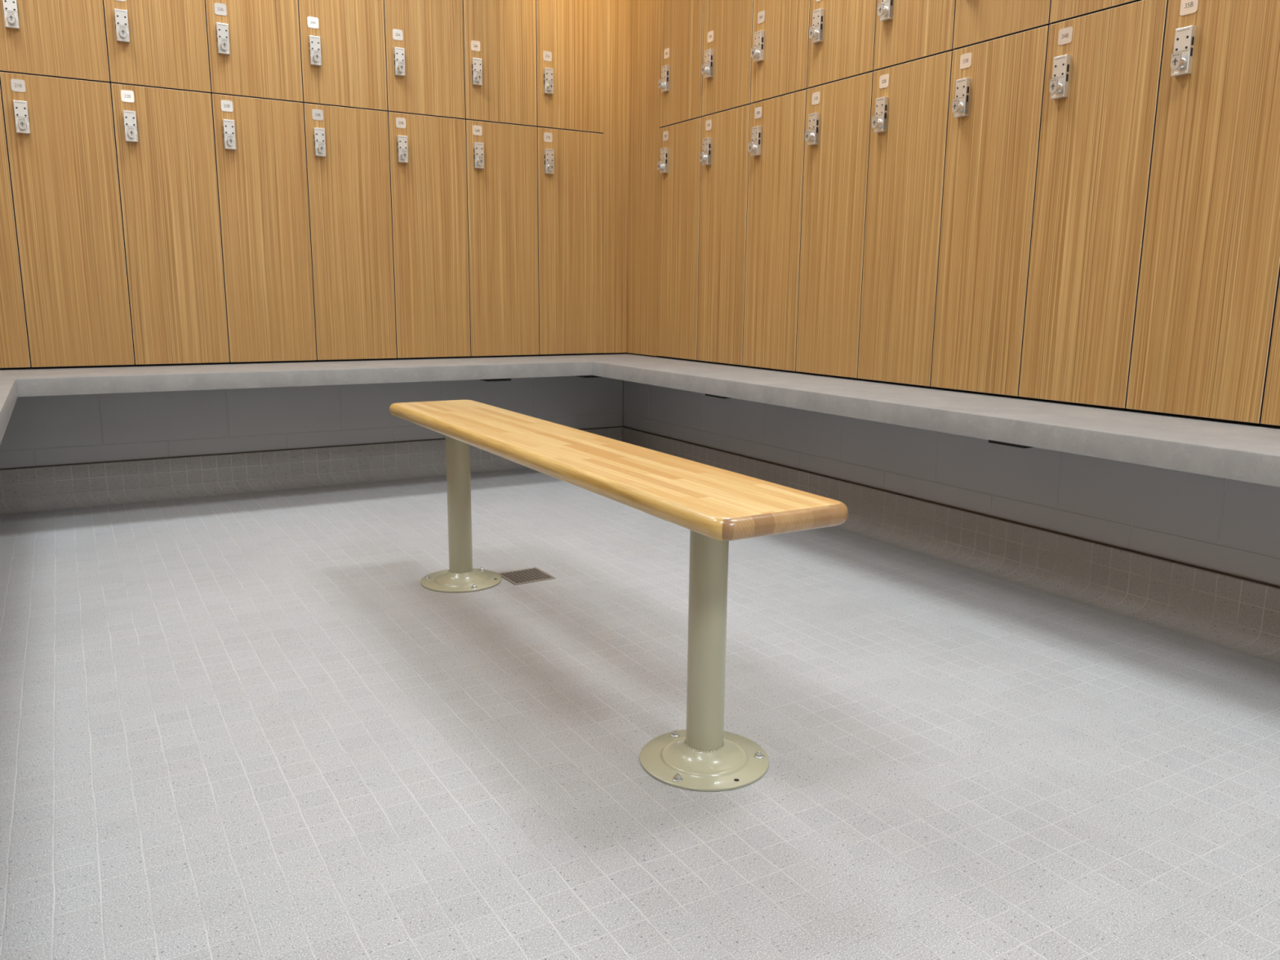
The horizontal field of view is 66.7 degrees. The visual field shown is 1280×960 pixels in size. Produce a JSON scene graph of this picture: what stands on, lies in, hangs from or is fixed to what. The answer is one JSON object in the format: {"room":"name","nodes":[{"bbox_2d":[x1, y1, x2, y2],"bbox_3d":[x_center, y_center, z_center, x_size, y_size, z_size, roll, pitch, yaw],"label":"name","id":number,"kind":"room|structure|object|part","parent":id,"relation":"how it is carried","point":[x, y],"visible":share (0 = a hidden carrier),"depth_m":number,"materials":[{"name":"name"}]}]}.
{"room":"changing room","nodes":[
{"label":"changing room","id":0,"kind":"room"},
{"bbox_2d":[0,468,1279,959],"bbox_3d":[0.086,0.494,1.600,3.859,0.100,6.300,-6,13,-30],"label":"floor","id":1,"kind":"structure","parent":0,"point":[242,726],"depth_m":1.58,"materials":[{"name":"tile"}]},
{"bbox_2d":[497,567,555,585],"bbox_3d":[-0.302,0.253,2.565,0.116,0.002,0.116,-6,13,-32],"label":"floor drain","id":2,"kind":"object","parent":1,"relation":"on","point":[534,574],"visible":1,"depth_m":2.56,"materials":[{"name":"black metal"}]},
{"bbox_2d":[389,400,848,791],"bbox_3d":[-0.182,0.135,2.007,0.235,0.448,1.534,-6,13,-30],"label":"bench","id":3,"kind":"object","parent":1,"relation":"on","point":[717,506],"visible":1,"depth_m":1.53,"materials":[{"name":"brown wood"}]},
{"bbox_3d":[-0.180,-0.069,1.968,0.235,0.032,1.534,-6,13,-30],"label":"seat","id":4,"kind":"part","parent":3,"relation":"part of","materials":[{"name":"brown wood"}]},
{"bbox_2d":[0,376,1279,586],"bbox_3d":[0.244,0.231,1.619,3.240,0.412,6.060,-6,13,-30],"label":"wall","id":5,"kind":"structure","parent":0,"point":[1232,526],"depth_m":3.28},
{"bbox_2d":[0,426,622,515],"bbox_3d":[-1.216,-0.050,3.723,2.679,0.143,0.063,-6,13,-30],"label":"baseboard","id":6,"kind":"structure","parent":5,"relation":"attached to","point":[64,487],"depth_m":3.56,"materials":[{"name":"tile"}]},
{"bbox_2d":[480,377,511,381],"bbox_3d":[-0.623,-0.410,3.825,0.096,0.012,0.366,-6,13,-30],"label":"support bracket","id":7,"kind":"object","parent":5,"relation":"attached to","point":[509,379],"visible":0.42,"depth_m":3.67,"materials":[{"name":"black metal"}]},
{"bbox_2d":[574,375,601,377],"bbox_3d":[-0.271,-0.446,4.030,0.098,0.012,0.366,-6,13,-30],"label":"support bracket","id":8,"kind":"object","parent":5,"relation":"attached to","point":[583,376],"visible":0.22,"depth_m":3.87,"materials":[{"name":"black metal"}]},
{"bbox_2d":[0,426,1279,588],"bbox_3d":[0.196,0.343,1.357,2.677,0.003,5.626,-6,13,-30],"label":"trim","id":9,"kind":"structure","parent":5,"relation":"attached to","point":[892,492],"depth_m":3.11,"materials":[{"name":"brown"}]},
{"bbox_2d":[705,393,731,398],"bbox_3d":[0.387,-0.291,3.258,0.336,0.012,0.104,-6,13,-30],"label":"support bracket","id":10,"kind":"object","parent":5,"relation":"attached to","point":[706,394],"visible":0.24,"depth_m":3.16,"materials":[{"name":"black metal"}]},
{"bbox_2d":[622,426,1279,664],"bbox_3d":[1.323,0.301,2.024,0.063,0.143,5.627,-6,13,-30],"label":"baseboard","id":11,"kind":"structure","parent":5,"relation":"attached to","point":[1240,615],"depth_m":2.49,"materials":[{"name":"tile"}]},
{"bbox_2d":[988,440,1032,448],"bbox_3d":[0.972,-0.099,2.281,0.336,0.012,0.099,-6,13,-30],"label":"support bracket","id":12,"kind":"object","parent":5,"relation":"attached to","point":[989,441],"visible":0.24,"depth_m":2.19,"materials":[{"name":"black metal"}]},
{"bbox_3d":[-1.153,0.420,0.562,0.461,0.412,5.625,-6,13,-30],"label":"wall","id":13,"kind":"structure","parent":0,"visible":0},
{"bbox_2d":[0,352,1279,487],"bbox_3d":[0.123,0.011,1.491,3.499,0.054,6.040,-6,13,-30],"label":"bench","id":14,"kind":"object","parent":13,"relation":"attached to","point":[1250,453],"visible":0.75,"depth_m":2.76,"materials":[{"name":"grey concrete"}]},
{"bbox_2d":[0,79,31,369],"bbox_3d":[-2.226,-0.836,3.195,0.304,0.924,0.454,-6,13,-30],"label":"locker","id":15,"kind":"object","parent":14,"relation":"on","point":[15,353],"visible":0.89,"depth_m":3.13,"materials":[{"name":"brown wood"}]},
{"bbox_2d":[0,71,134,368],"bbox_3d":[-1.963,-0.863,3.347,0.304,0.924,0.454,-6,13,-30],"label":"locker","id":16,"kind":"object","parent":14,"relation":"on","point":[60,139],"visible":1,"depth_m":3.18,"materials":[{"name":"brown wood"}]},
{"bbox_3d":[-1.952,-1.238,3.051,0.038,0.037,0.001,-6,13,-30],"label":"number plate","id":17,"kind":"part","parent":16,"relation":"part of","materials":[{"name":"white plastic"}]},
{"bbox_2d":[0,0,110,83],"bbox_3d":[-1.955,-1.761,3.175,0.304,0.903,0.454,-6,13,-30],"label":"locker","id":18,"kind":"object","parent":16,"relation":"on","point":[53,38],"visible":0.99,"depth_m":3.08,"materials":[{"name":"brown wood"}]},
{"bbox_2d":[110,83,229,366],"bbox_3d":[-1.701,-0.890,3.500,0.304,0.924,0.454,-6,13,-30],"label":"locker","id":19,"kind":"object","parent":14,"relation":"on","point":[164,138],"visible":0.99,"depth_m":3.33,"materials":[{"name":"brown wood"}]},
{"bbox_3d":[-1.689,-1.265,3.203,0.038,0.037,0.001,-6,13,-30],"label":"number plate","id":20,"kind":"part","parent":19,"relation":"part of","materials":[{"name":"white plastic"}]},
{"bbox_2d":[102,0,210,93],"bbox_3d":[-1.692,-1.788,3.328,0.304,0.903,0.454,-6,13,-30],"label":"locker","id":21,"kind":"object","parent":19,"relation":"on","point":[162,44],"visible":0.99,"depth_m":3.22,"materials":[{"name":"brown wood"}]},
{"bbox_2d":[210,93,316,364],"bbox_3d":[-1.438,-0.916,3.652,0.304,0.924,0.454,-6,13,-30],"label":"locker","id":22,"kind":"object","parent":14,"relation":"on","point":[260,153],"visible":0.99,"depth_m":3.48,"materials":[{"name":"brown wood"}]},
{"bbox_3d":[-1.427,-1.292,3.356,0.038,0.037,0.001,-6,13,-30],"label":"number plate","id":23,"kind":"part","parent":22,"relation":"part of","materials":[{"name":"white plastic"}]},
{"bbox_2d":[204,0,302,102],"bbox_3d":[-1.429,-1.814,3.480,0.304,0.903,0.454,-6,13,-30],"label":"locker","id":24,"kind":"object","parent":22,"relation":"on","point":[254,46],"visible":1,"depth_m":3.37,"materials":[{"name":"brown wood"}]},
{"bbox_3d":[-1.424,-1.597,3.297,0.038,0.037,0.001,-6,13,-30],"label":"number plate","id":25,"kind":"part","parent":24,"relation":"part of","materials":[{"name":"white plastic"}]},
{"bbox_2d":[302,102,396,361],"bbox_3d":[-1.175,-0.943,3.804,0.304,0.924,0.454,-6,13,-30],"label":"locker","id":26,"kind":"object","parent":14,"relation":"on","point":[347,149],"visible":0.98,"depth_m":3.64,"materials":[{"name":"brown wood"}]},
{"bbox_3d":[-1.164,-1.318,3.508,0.038,0.037,0.001,-6,13,-30],"label":"number plate","id":27,"kind":"part","parent":26,"relation":"part of","materials":[{"name":"white plastic"}]},
{"bbox_2d":[297,0,387,111],"bbox_3d":[-1.166,-1.841,3.632,0.304,0.903,0.454,-6,13,-30],"label":"locker","id":28,"kind":"object","parent":26,"relation":"on","point":[342,42],"visible":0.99,"depth_m":3.52,"materials":[{"name":"brown wood"}]},
{"bbox_3d":[-1.161,-1.624,3.449,0.038,0.037,0.001,-6,13,-30],"label":"number plate","id":29,"kind":"part","parent":28,"relation":"part of","materials":[{"name":"white plastic"}]},
{"bbox_2d":[387,111,471,359],"bbox_3d":[-0.912,-0.969,3.957,0.304,0.924,0.454,-6,13,-30],"label":"locker","id":30,"kind":"object","parent":14,"relation":"on","point":[428,153],"visible":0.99,"depth_m":3.79,"materials":[{"name":"brown wood"}]},
{"bbox_3d":[-0.901,-1.345,3.660,0.038,0.037,0.001,-6,13,-30],"label":"number plate","id":31,"kind":"part","parent":30,"relation":"part of","materials":[{"name":"white plastic"}]},
{"bbox_2d":[383,0,465,119],"bbox_3d":[-0.903,-1.867,3.785,0.304,0.903,0.454,-6,13,-30],"label":"locker","id":32,"kind":"object","parent":30,"relation":"on","point":[424,38],"visible":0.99,"depth_m":3.67,"materials":[{"name":"brown wood"}]},
{"bbox_3d":[-0.898,-1.651,3.602,0.038,0.037,0.001,-6,13,-30],"label":"number plate","id":33,"kind":"part","parent":32,"relation":"part of","materials":[{"name":"white plastic"}]},
{"bbox_2d":[465,120,539,357],"bbox_3d":[-0.649,-0.996,4.109,0.304,0.924,0.454,-6,13,-30],"label":"locker","id":34,"kind":"object","parent":14,"relation":"on","point":[501,158],"visible":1,"depth_m":3.94,"materials":[{"name":"brown wood"}]},
{"bbox_3d":[-0.638,-1.372,3.813,0.038,0.037,0.001,-6,13,-30],"label":"number plate","id":35,"kind":"part","parent":34,"relation":"part of","materials":[{"name":"white plastic"}]},
{"bbox_2d":[462,0,537,126],"bbox_3d":[-0.640,-1.894,3.937,0.304,0.903,0.454,-6,13,-30],"label":"locker","id":36,"kind":"object","parent":34,"relation":"on","point":[500,36],"visible":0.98,"depth_m":3.81,"materials":[{"name":"brown wood"}]},
{"bbox_3d":[-0.635,-1.677,3.754,0.038,0.037,0.001,-6,13,-30],"label":"number plate","id":37,"kind":"part","parent":36,"relation":"part of","materials":[{"name":"white plastic"}]},
{"bbox_2d":[537,127,603,355],"bbox_3d":[-0.386,-1.023,4.261,0.304,0.924,0.454,-6,13,-30],"label":"locker","id":38,"kind":"object","parent":14,"relation":"on","point":[570,163],"visible":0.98,"depth_m":4.09,"materials":[{"name":"brown wood"}]},
{"bbox_3d":[-0.375,-1.398,3.965,0.038,0.037,0.001,-6,13,-30],"label":"number plate","id":39,"kind":"part","parent":38,"relation":"part of","materials":[{"name":"white plastic"}]},
{"bbox_2d":[535,0,603,133],"bbox_3d":[-0.378,-1.921,4.090,0.304,0.903,0.454,-6,13,-30],"label":"locker","id":40,"kind":"object","parent":38,"relation":"on","point":[570,33],"visible":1,"depth_m":3.96,"materials":[{"name":"brown wood"}]},
{"bbox_3d":[-0.372,-1.704,3.907,0.038,0.037,0.001,-6,13,-30],"label":"number plate","id":41,"kind":"part","parent":40,"relation":"part of","materials":[{"name":"white plastic"}]},
{"bbox_2d":[601,0,629,353],"bbox_3d":[-0.105,-1.457,4.127,0.122,1.822,0.019,-6,13,-30],"label":"filler panel","id":42,"kind":"object","parent":14,"relation":"on","point":[615,12],"visible":1,"depth_m":4.15,"materials":[{"name":"brown wood"}]},
{"bbox_2d":[626,0,662,355],"bbox_3d":[0.018,-1.442,4.058,0.019,1.823,0.266,-6,13,-30],"label":"filler panel","id":43,"kind":"object","parent":14,"relation":"on","point":[645,15],"visible":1,"depth_m":4.07,"materials":[{"name":"brown wood"}]},
{"bbox_2d":[656,117,702,361],"bbox_3d":[0.317,-0.965,3.994,0.454,0.924,0.304,-6,13,-30],"label":"locker","id":44,"kind":"object","parent":14,"relation":"on","point":[678,165],"visible":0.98,"depth_m":3.89,"materials":[{"name":"brown wood"}]},
{"bbox_3d":[0.085,-1.261,3.912,0.016,0.024,0.024,-6,13,-30],"label":"knob","id":45,"kind":"part","parent":44,"relation":"part of","materials":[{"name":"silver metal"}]},
{"bbox_3d":[0.103,-1.382,3.902,0.001,0.037,0.038,-6,13,-30],"label":"number plate","id":46,"kind":"part","parent":44,"relation":"part of","materials":[{"name":"white plastic"}]},
{"bbox_2d":[657,0,704,127],"bbox_3d":[0.326,-1.863,3.822,0.454,0.903,0.304,-6,13,-30],"label":"locker","id":47,"kind":"object","parent":44,"relation":"on","point":[682,24],"visible":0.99,"depth_m":3.77,"materials":[{"name":"brown wood"}]},
{"bbox_3d":[0.088,-1.567,3.854,0.016,0.024,0.024,-6,13,-30],"label":"knob","id":48,"kind":"part","parent":47,"relation":"part of","materials":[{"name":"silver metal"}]},
{"bbox_3d":[0.106,-1.687,3.844,0.001,0.037,0.038,-6,13,-30],"label":"number plate","id":49,"kind":"part","parent":47,"relation":"part of","materials":[{"name":"white plastic"}]},
{"bbox_2d":[696,104,750,367],"bbox_3d":[0.471,-0.914,3.736,0.454,0.924,0.304,-6,13,-30],"label":"locker","id":50,"kind":"object","parent":14,"relation":"on","point":[725,135],"visible":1,"depth_m":3.63,"materials":[{"name":"brown wood"}]},
{"bbox_3d":[0.240,-1.210,3.655,0.016,0.024,0.024,-6,13,-30],"label":"knob","id":51,"kind":"part","parent":50,"relation":"part of","materials":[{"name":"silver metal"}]},
{"bbox_3d":[0.258,-1.331,3.644,0.001,0.037,0.038,-6,13,-30],"label":"number plate","id":52,"kind":"part","parent":50,"relation":"part of","materials":[{"name":"white plastic"}]},
{"bbox_2d":[701,0,753,116],"bbox_3d":[0.480,-1.812,3.564,0.454,0.903,0.304,-6,13,-30],"label":"locker","id":53,"kind":"object","parent":50,"relation":"on","point":[726,68],"visible":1,"depth_m":3.51,"materials":[{"name":"brown wood"}]},
{"bbox_3d":[0.243,-1.516,3.596,0.016,0.024,0.024,-6,13,-30],"label":"knob","id":54,"kind":"part","parent":53,"relation":"part of","materials":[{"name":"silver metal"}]},
{"bbox_3d":[0.261,-1.636,3.586,0.001,0.037,0.038,-6,13,-30],"label":"number plate","id":55,"kind":"part","parent":53,"relation":"part of","materials":[{"name":"white plastic"}]},
{"bbox_2d":[742,89,806,373],"bbox_3d":[0.626,-0.863,3.478,0.454,0.924,0.304,-6,13,-30],"label":"locker","id":56,"kind":"object","parent":14,"relation":"on","point":[776,144],"visible":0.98,"depth_m":3.37,"materials":[{"name":"brown wood"}]},
{"bbox_3d":[0.394,-1.159,3.397,0.016,0.024,0.024,-6,13,-30],"label":"knob","id":57,"kind":"part","parent":56,"relation":"part of","materials":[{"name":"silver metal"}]},
{"bbox_3d":[0.412,-1.280,3.387,0.001,0.037,0.038,-6,13,-30],"label":"number plate","id":58,"kind":"part","parent":56,"relation":"part of","materials":[{"name":"white plastic"}]},
{"bbox_2d":[750,0,810,103],"bbox_3d":[0.635,-1.761,3.306,0.454,0.903,0.304,-6,13,-30],"label":"locker","id":59,"kind":"object","parent":56,"relation":"on","point":[780,28],"visible":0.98,"depth_m":3.26,"materials":[{"name":"brown wood"}]},
{"bbox_3d":[0.397,-1.465,3.338,0.016,0.024,0.024,-6,13,-30],"label":"knob","id":60,"kind":"part","parent":59,"relation":"part of","materials":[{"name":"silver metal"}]},
{"bbox_3d":[0.415,-1.585,3.328,0.001,0.037,0.038,-6,13,-30],"label":"number plate","id":61,"kind":"part","parent":59,"relation":"part of","materials":[{"name":"white plastic"}]},
{"bbox_2d":[795,71,873,380],"bbox_3d":[0.781,-0.812,3.220,0.454,0.924,0.304,-6,13,-30],"label":"locker","id":62,"kind":"object","parent":14,"relation":"on","point":[838,113],"visible":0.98,"depth_m":3.11,"materials":[{"name":"brown wood"}]},
{"bbox_3d":[0.549,-1.109,3.139,0.016,0.024,0.024,-6,13,-30],"label":"knob","id":63,"kind":"part","parent":62,"relation":"part of","materials":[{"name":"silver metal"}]},
{"bbox_3d":[0.567,-1.229,3.129,0.001,0.037,0.038,-6,13,-30],"label":"number plate","id":64,"kind":"part","parent":62,"relation":"part of","materials":[{"name":"white plastic"}]},
{"bbox_2d":[806,0,876,88],"bbox_3d":[0.790,-1.710,3.048,0.454,0.903,0.304,-6,13,-30],"label":"locker","id":65,"kind":"object","parent":62,"relation":"on","point":[842,33],"visible":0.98,"depth_m":3.01,"materials":[{"name":"brown wood"}]},
{"bbox_3d":[0.552,-1.414,3.080,0.016,0.024,0.024,-6,13,-30],"label":"knob","id":66,"kind":"part","parent":65,"relation":"part of","materials":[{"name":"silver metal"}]},
{"bbox_2d":[857,50,952,388],"bbox_3d":[0.935,-0.761,2.962,0.454,0.924,0.304,-6,13,-30],"label":"locker","id":67,"kind":"object","parent":14,"relation":"on","point":[909,108],"visible":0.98,"depth_m":2.85,"materials":[{"name":"brown wood"}]},
{"bbox_3d":[0.704,-1.058,2.881,0.016,0.024,0.024,-6,13,-30],"label":"knob","id":68,"kind":"part","parent":67,"relation":"part of","materials":[{"name":"silver metal"}]},
{"bbox_3d":[0.722,-1.178,2.871,0.001,0.037,0.038,-6,13,-30],"label":"number plate","id":69,"kind":"part","parent":67,"relation":"part of","materials":[{"name":"white plastic"}]},
{"bbox_2d":[873,0,955,71],"bbox_3d":[0.944,-1.659,2.790,0.454,0.903,0.304,-6,13,-30],"label":"locker","id":70,"kind":"object","parent":67,"relation":"on","point":[906,31],"visible":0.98,"depth_m":2.77,"materials":[{"name":"brown wood"}]},
{"bbox_3d":[0.707,-1.363,2.822,0.016,0.024,0.024,-6,13,-30],"label":"knob","id":71,"kind":"part","parent":70,"relation":"part of","materials":[{"name":"silver metal"}]},
{"bbox_2d":[930,25,1048,398],"bbox_3d":[1.090,-0.710,2.704,0.454,0.924,0.304,-6,13,-30],"label":"locker","id":72,"kind":"object","parent":14,"relation":"on","point":[996,96],"visible":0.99,"depth_m":2.59,"materials":[{"name":"brown wood"}]},
{"bbox_3d":[0.858,-1.007,2.623,0.016,0.024,0.024,-6,13,-30],"label":"knob","id":73,"kind":"part","parent":72,"relation":"part of","materials":[{"name":"silver metal"}]},
{"bbox_3d":[0.876,-1.127,2.613,0.001,0.037,0.038,-6,13,-30],"label":"number plate","id":74,"kind":"part","parent":72,"relation":"part of","materials":[{"name":"white plastic"}]},
{"bbox_2d":[952,0,1053,49],"bbox_3d":[1.099,-1.608,2.532,0.454,0.903,0.304,-6,13,-30],"label":"locker","id":75,"kind":"object","parent":72,"relation":"on","point":[976,21],"visible":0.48,"depth_m":2.52,"materials":[{"name":"brown wood"}]},
{"bbox_2d":[1018,0,1168,410],"bbox_3d":[1.245,-0.659,2.446,0.454,0.924,0.304,-6,13,-30],"label":"locker","id":76,"kind":"object","parent":14,"relation":"on","point":[1104,68],"visible":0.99,"depth_m":2.34,"materials":[{"name":"brown wood"}]},
{"bbox_3d":[1.013,-0.956,2.365,0.016,0.024,0.024,-6,13,-30],"label":"knob","id":77,"kind":"part","parent":76,"relation":"part of","materials":[{"name":"silver metal"}]},
{"bbox_3d":[1.031,-1.076,2.355,0.001,0.037,0.038,-6,13,-30],"label":"number plate","id":78,"kind":"part","parent":76,"relation":"part of","materials":[{"name":"white plastic"}]},
{"bbox_2d":[1049,0,1142,23],"bbox_3d":[1.254,-1.557,2.274,0.454,0.903,0.304,-6,13,-30],"label":"locker","id":79,"kind":"object","parent":76,"relation":"on","point":[1061,11],"visible":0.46,"depth_m":2.32,"materials":[{"name":"brown wood"}]},
{"bbox_2d":[1125,0,1279,426],"bbox_3d":[1.399,-0.608,2.188,0.454,0.924,0.304,-6,13,-30],"label":"locker","id":80,"kind":"object","parent":14,"relation":"on","point":[1210,273],"visible":1,"depth_m":2.09,"materials":[{"name":"brown wood"}]},
{"bbox_3d":[1.168,-0.905,2.107,0.016,0.024,0.024,-6,13,-30],"label":"knob","id":81,"kind":"part","parent":80,"relation":"part of","materials":[{"name":"silver metal"}]},
{"bbox_3d":[1.185,-1.025,2.097,0.001,0.037,0.038,-6,13,-30],"label":"number plate","id":82,"kind":"part","parent":80,"relation":"part of","materials":[{"name":"white plastic"}]},
{"bbox_2d":[1260,278,1279,427],"bbox_3d":[1.554,-0.557,1.930,0.454,0.924,0.304,-6,13,-30],"label":"locker","id":83,"kind":"object","parent":14,"relation":"on","point":[1270,417],"visible":1,"depth_m":2.02,"materials":[{"name":"brown wood"}]}
]}

